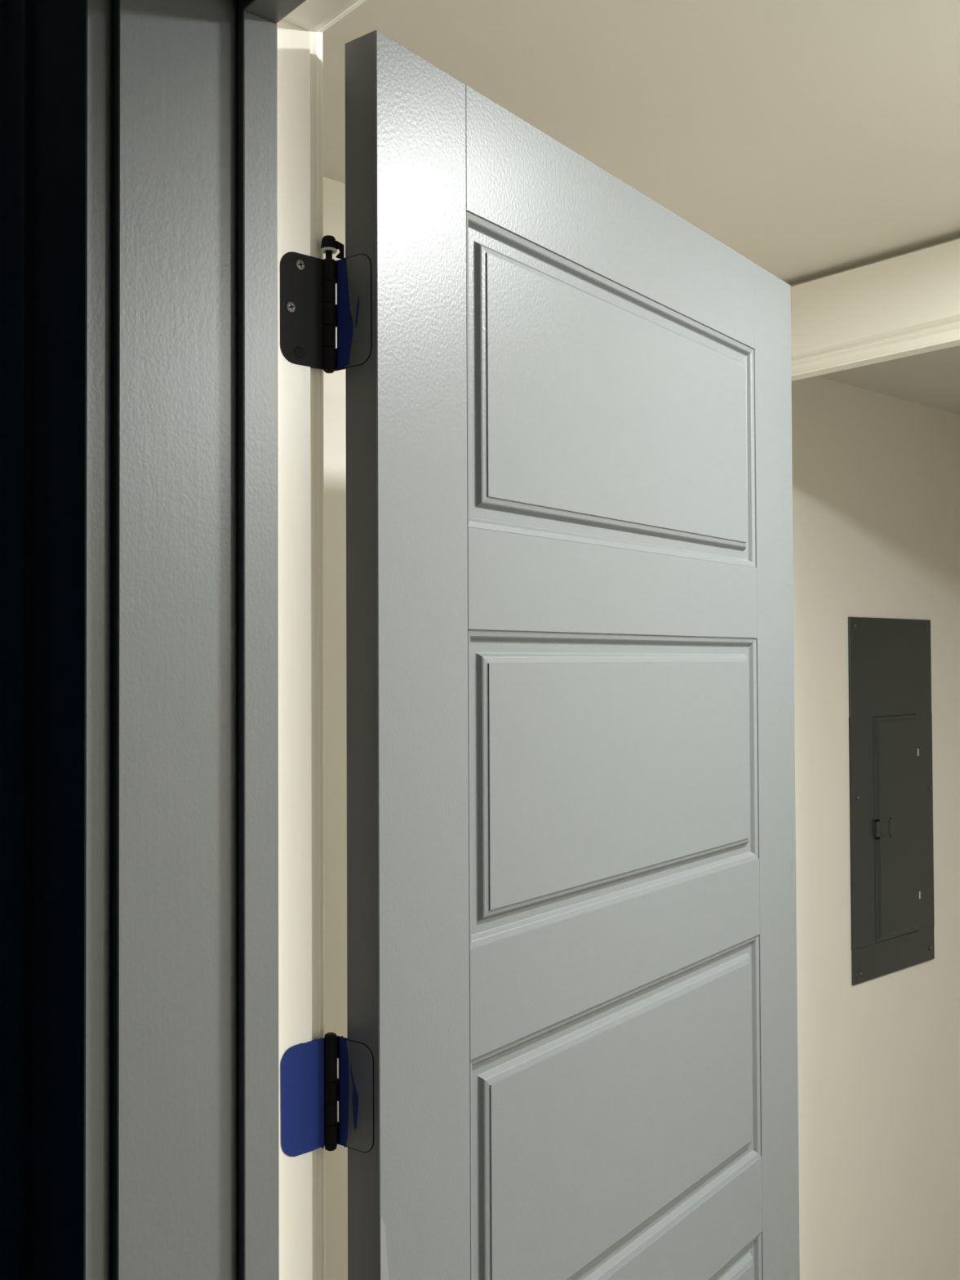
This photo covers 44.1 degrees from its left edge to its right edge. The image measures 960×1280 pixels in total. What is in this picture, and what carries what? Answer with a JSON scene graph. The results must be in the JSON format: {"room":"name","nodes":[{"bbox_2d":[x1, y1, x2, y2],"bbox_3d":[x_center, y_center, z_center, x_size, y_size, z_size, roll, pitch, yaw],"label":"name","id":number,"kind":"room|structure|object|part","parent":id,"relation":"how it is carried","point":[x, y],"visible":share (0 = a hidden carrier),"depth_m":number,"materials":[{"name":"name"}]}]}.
{"room":"hallway","nodes":[
{"label":"hallway","id":0,"kind":"room"},
{"bbox_2d":[0,0,14,1279],"bbox_3d":[0.274,0.600,0.342,0.161,2.706,5.000,1,-1,-41],"label":"wall","id":1,"kind":"structure","parent":0,"point":[6,6],"depth_m":1.01,"materials":[{"name":"beige paint"}]},
{"bbox_2d":[10,0,113,1279],"bbox_3d":[-0.310,0.672,0.871,0.029,2.586,0.121,1,-1,-41],"label":"trim","id":2,"kind":"structure","parent":1,"relation":"attached to","point":[61,1201],"depth_m":0.87,"materials":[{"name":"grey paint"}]},
{"bbox_2d":[111,0,351,1279],"bbox_3d":[0.076,0.721,0.569,0.161,2.475,0.859,1,-1,-41],"label":"trim","id":3,"kind":"structure","parent":1,"relation":"attached to","point":[211,850],"depth_m":0.89,"materials":[{"name":"grey paint"}]},
{"bbox_2d":[310,30,325,1279],"bbox_3d":[-0.145,0.708,0.964,0.020,2.517,0.057,1,-1,-41],"label":"trim","id":4,"kind":"structure","parent":1,"relation":"attached to","point":[318,1240],"depth_m":0.96,"materials":[{"name":"beige paint"}]},
{"bbox_2d":[311,0,365,32],"bbox_3d":[0.139,-0.529,0.651,0.020,0.057,0.943,1,-1,-41],"label":"trim","id":5,"kind":"structure","parent":1,"relation":"attached to","point":[353,4],"depth_m":0.94,"materials":[{"name":"beige paint"}]},
{"bbox_2d":[280,30,799,1279],"bbox_3d":[0.124,0.740,1.242,0.081,2.436,0.863,-1,-1,38],"label":"door","id":6,"kind":"structure","parent":1,"relation":"in","point":[571,908],"depth_m":1.12,"materials":[{"name":"grey paint"}]},
{"bbox_3d":[-0.123,-0.272,0.950,0.074,0.111,0.032,0,-1,-5],"label":"door hinge","id":7,"kind":"part","parent":6,"relation":"part of","materials":[{"name":"black metal"}]},
{"bbox_3d":[-0.120,0.360,0.937,0.074,0.092,0.031,0,-1,-5],"label":"door hinge","id":8,"kind":"part","parent":6,"relation":"part of","materials":[{"name":"blue metal"}]},
{"bbox_2d":[320,247,337,253],"bbox_3d":[-0.122,-0.315,0.960,0.013,0.002,0.013,0,-1,4],"label":"washer","id":9,"kind":"object","parent":6,"relation":"in","point":[323,250],"depth_m":0.96,"materials":[{"name":"white plastic"}]},
{"bbox_3d":[-0.102,-0.263,0.950,0.041,0.089,0.002,-1,-1,38],"label":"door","id":10,"kind":"part","parent":6,"relation":"part of","materials":[{"name":"black metal"}]},
{"bbox_3d":[-0.099,0.360,0.938,0.041,0.085,0.002,-1,-1,38],"label":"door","id":11,"kind":"part","parent":6,"relation":"part of","materials":[{"name":"black metal"}]},
{"bbox_3d":[0.152,-0.423,1.269,0.035,0.110,0.584,-1,-1,38],"label":"rail","id":12,"kind":"part","parent":6,"relation":"part of","materials":[{"name":"grey paint"}]},
{"bbox_3d":[0.153,-0.231,1.265,0.035,0.274,0.584,-1,-1,38],"label":"panel","id":13,"kind":"part","parent":6,"relation":"part of","materials":[{"name":"grey paint"}]},
{"bbox_3d":[0.154,-0.050,1.262,0.035,0.088,0.584,-1,-1,38],"label":"rail","id":14,"kind":"part","parent":6,"relation":"part of","materials":[{"name":"grey paint"}]},
{"bbox_3d":[0.155,0.132,1.259,0.035,0.274,0.584,-1,-1,38],"label":"panel","id":15,"kind":"part","parent":6,"relation":"part of","materials":[{"name":"grey paint"}]},
{"bbox_3d":[0.156,0.316,1.255,0.035,0.094,0.584,-1,-1,38],"label":"rail","id":16,"kind":"part","parent":6,"relation":"part of","materials":[{"name":"grey paint"}]},
{"bbox_3d":[0.157,0.500,1.252,0.035,0.274,0.584,-1,-1,38],"label":"panel","id":17,"kind":"part","parent":6,"relation":"part of","materials":[{"name":"grey paint"}]},
{"bbox_3d":[0.157,0.683,1.249,0.035,0.091,0.584,-1,-1,38],"label":"rail","id":18,"kind":"part","parent":6,"relation":"part of","materials":[{"name":"grey paint"}]},
{"bbox_3d":[0.158,0.866,1.245,0.035,0.274,0.584,-1,-1,38],"label":"panel","id":19,"kind":"part","parent":6,"relation":"part of","materials":[{"name":"grey paint"}]},
{"bbox_2d":[323,177,347,1279],"bbox_3d":[-0.083,0.632,2.028,1.504,2.706,0.100,1,-1,-41],"label":"wall","id":20,"kind":"structure","parent":0,"point":[334,192],"depth_m":1.85,"materials":[{"name":"beige paint"}]},
{"bbox_2d":[322,0,959,414],"bbox_3d":[0.541,-0.756,0.602,6.800,0.087,5.000,1,-1,-41],"label":"ceiling","id":21,"kind":"structure","parent":0,"point":[811,140],"depth_m":1.62,"materials":[{"name":"beige paint"}]},
{"bbox_2d":[790,237,959,286],"bbox_3d":[1.736,0.607,1.090,0.022,2.706,4.020,1,-1,-41],"label":"wall","id":22,"kind":"structure","parent":0,"point":[957,237],"depth_m":2.26,"materials":[{"name":"beige paint"}]},
{"bbox_2d":[790,239,959,381],"bbox_3d":[1.774,-0.641,1.044,0.046,0.175,3.860,1,-1,-41],"label":"trim","id":23,"kind":"structure","parent":22,"relation":"attached to","point":[907,304],"depth_m":2.21,"materials":[{"name":"beige paint"}]},
{"bbox_2d":[791,376,959,1279],"bbox_3d":[1.204,0.651,3.352,2.176,2.706,0.100,1,-1,-41],"label":"wall","id":24,"kind":"structure","parent":0,"point":[876,476],"depth_m":3.13,"materials":[{"name":"beige paint"}]},
{"bbox_2d":[848,617,934,985],"bbox_3d":[1.121,0.419,3.210,0.415,0.954,0.014,1,-1,-41],"label":"breaker panel","id":25,"kind":"object","parent":24,"relation":"attached to","point":[891,851],"visible":1,"depth_m":3.19,"materials":[{"name":"grey metal"}]},
{"bbox_3d":[1.131,0.504,3.214,0.217,0.596,0.008,1,-1,-41],"label":"panel door","id":26,"kind":"part","parent":25,"relation":"part of","materials":[{"name":"grey metal"}]}
]}

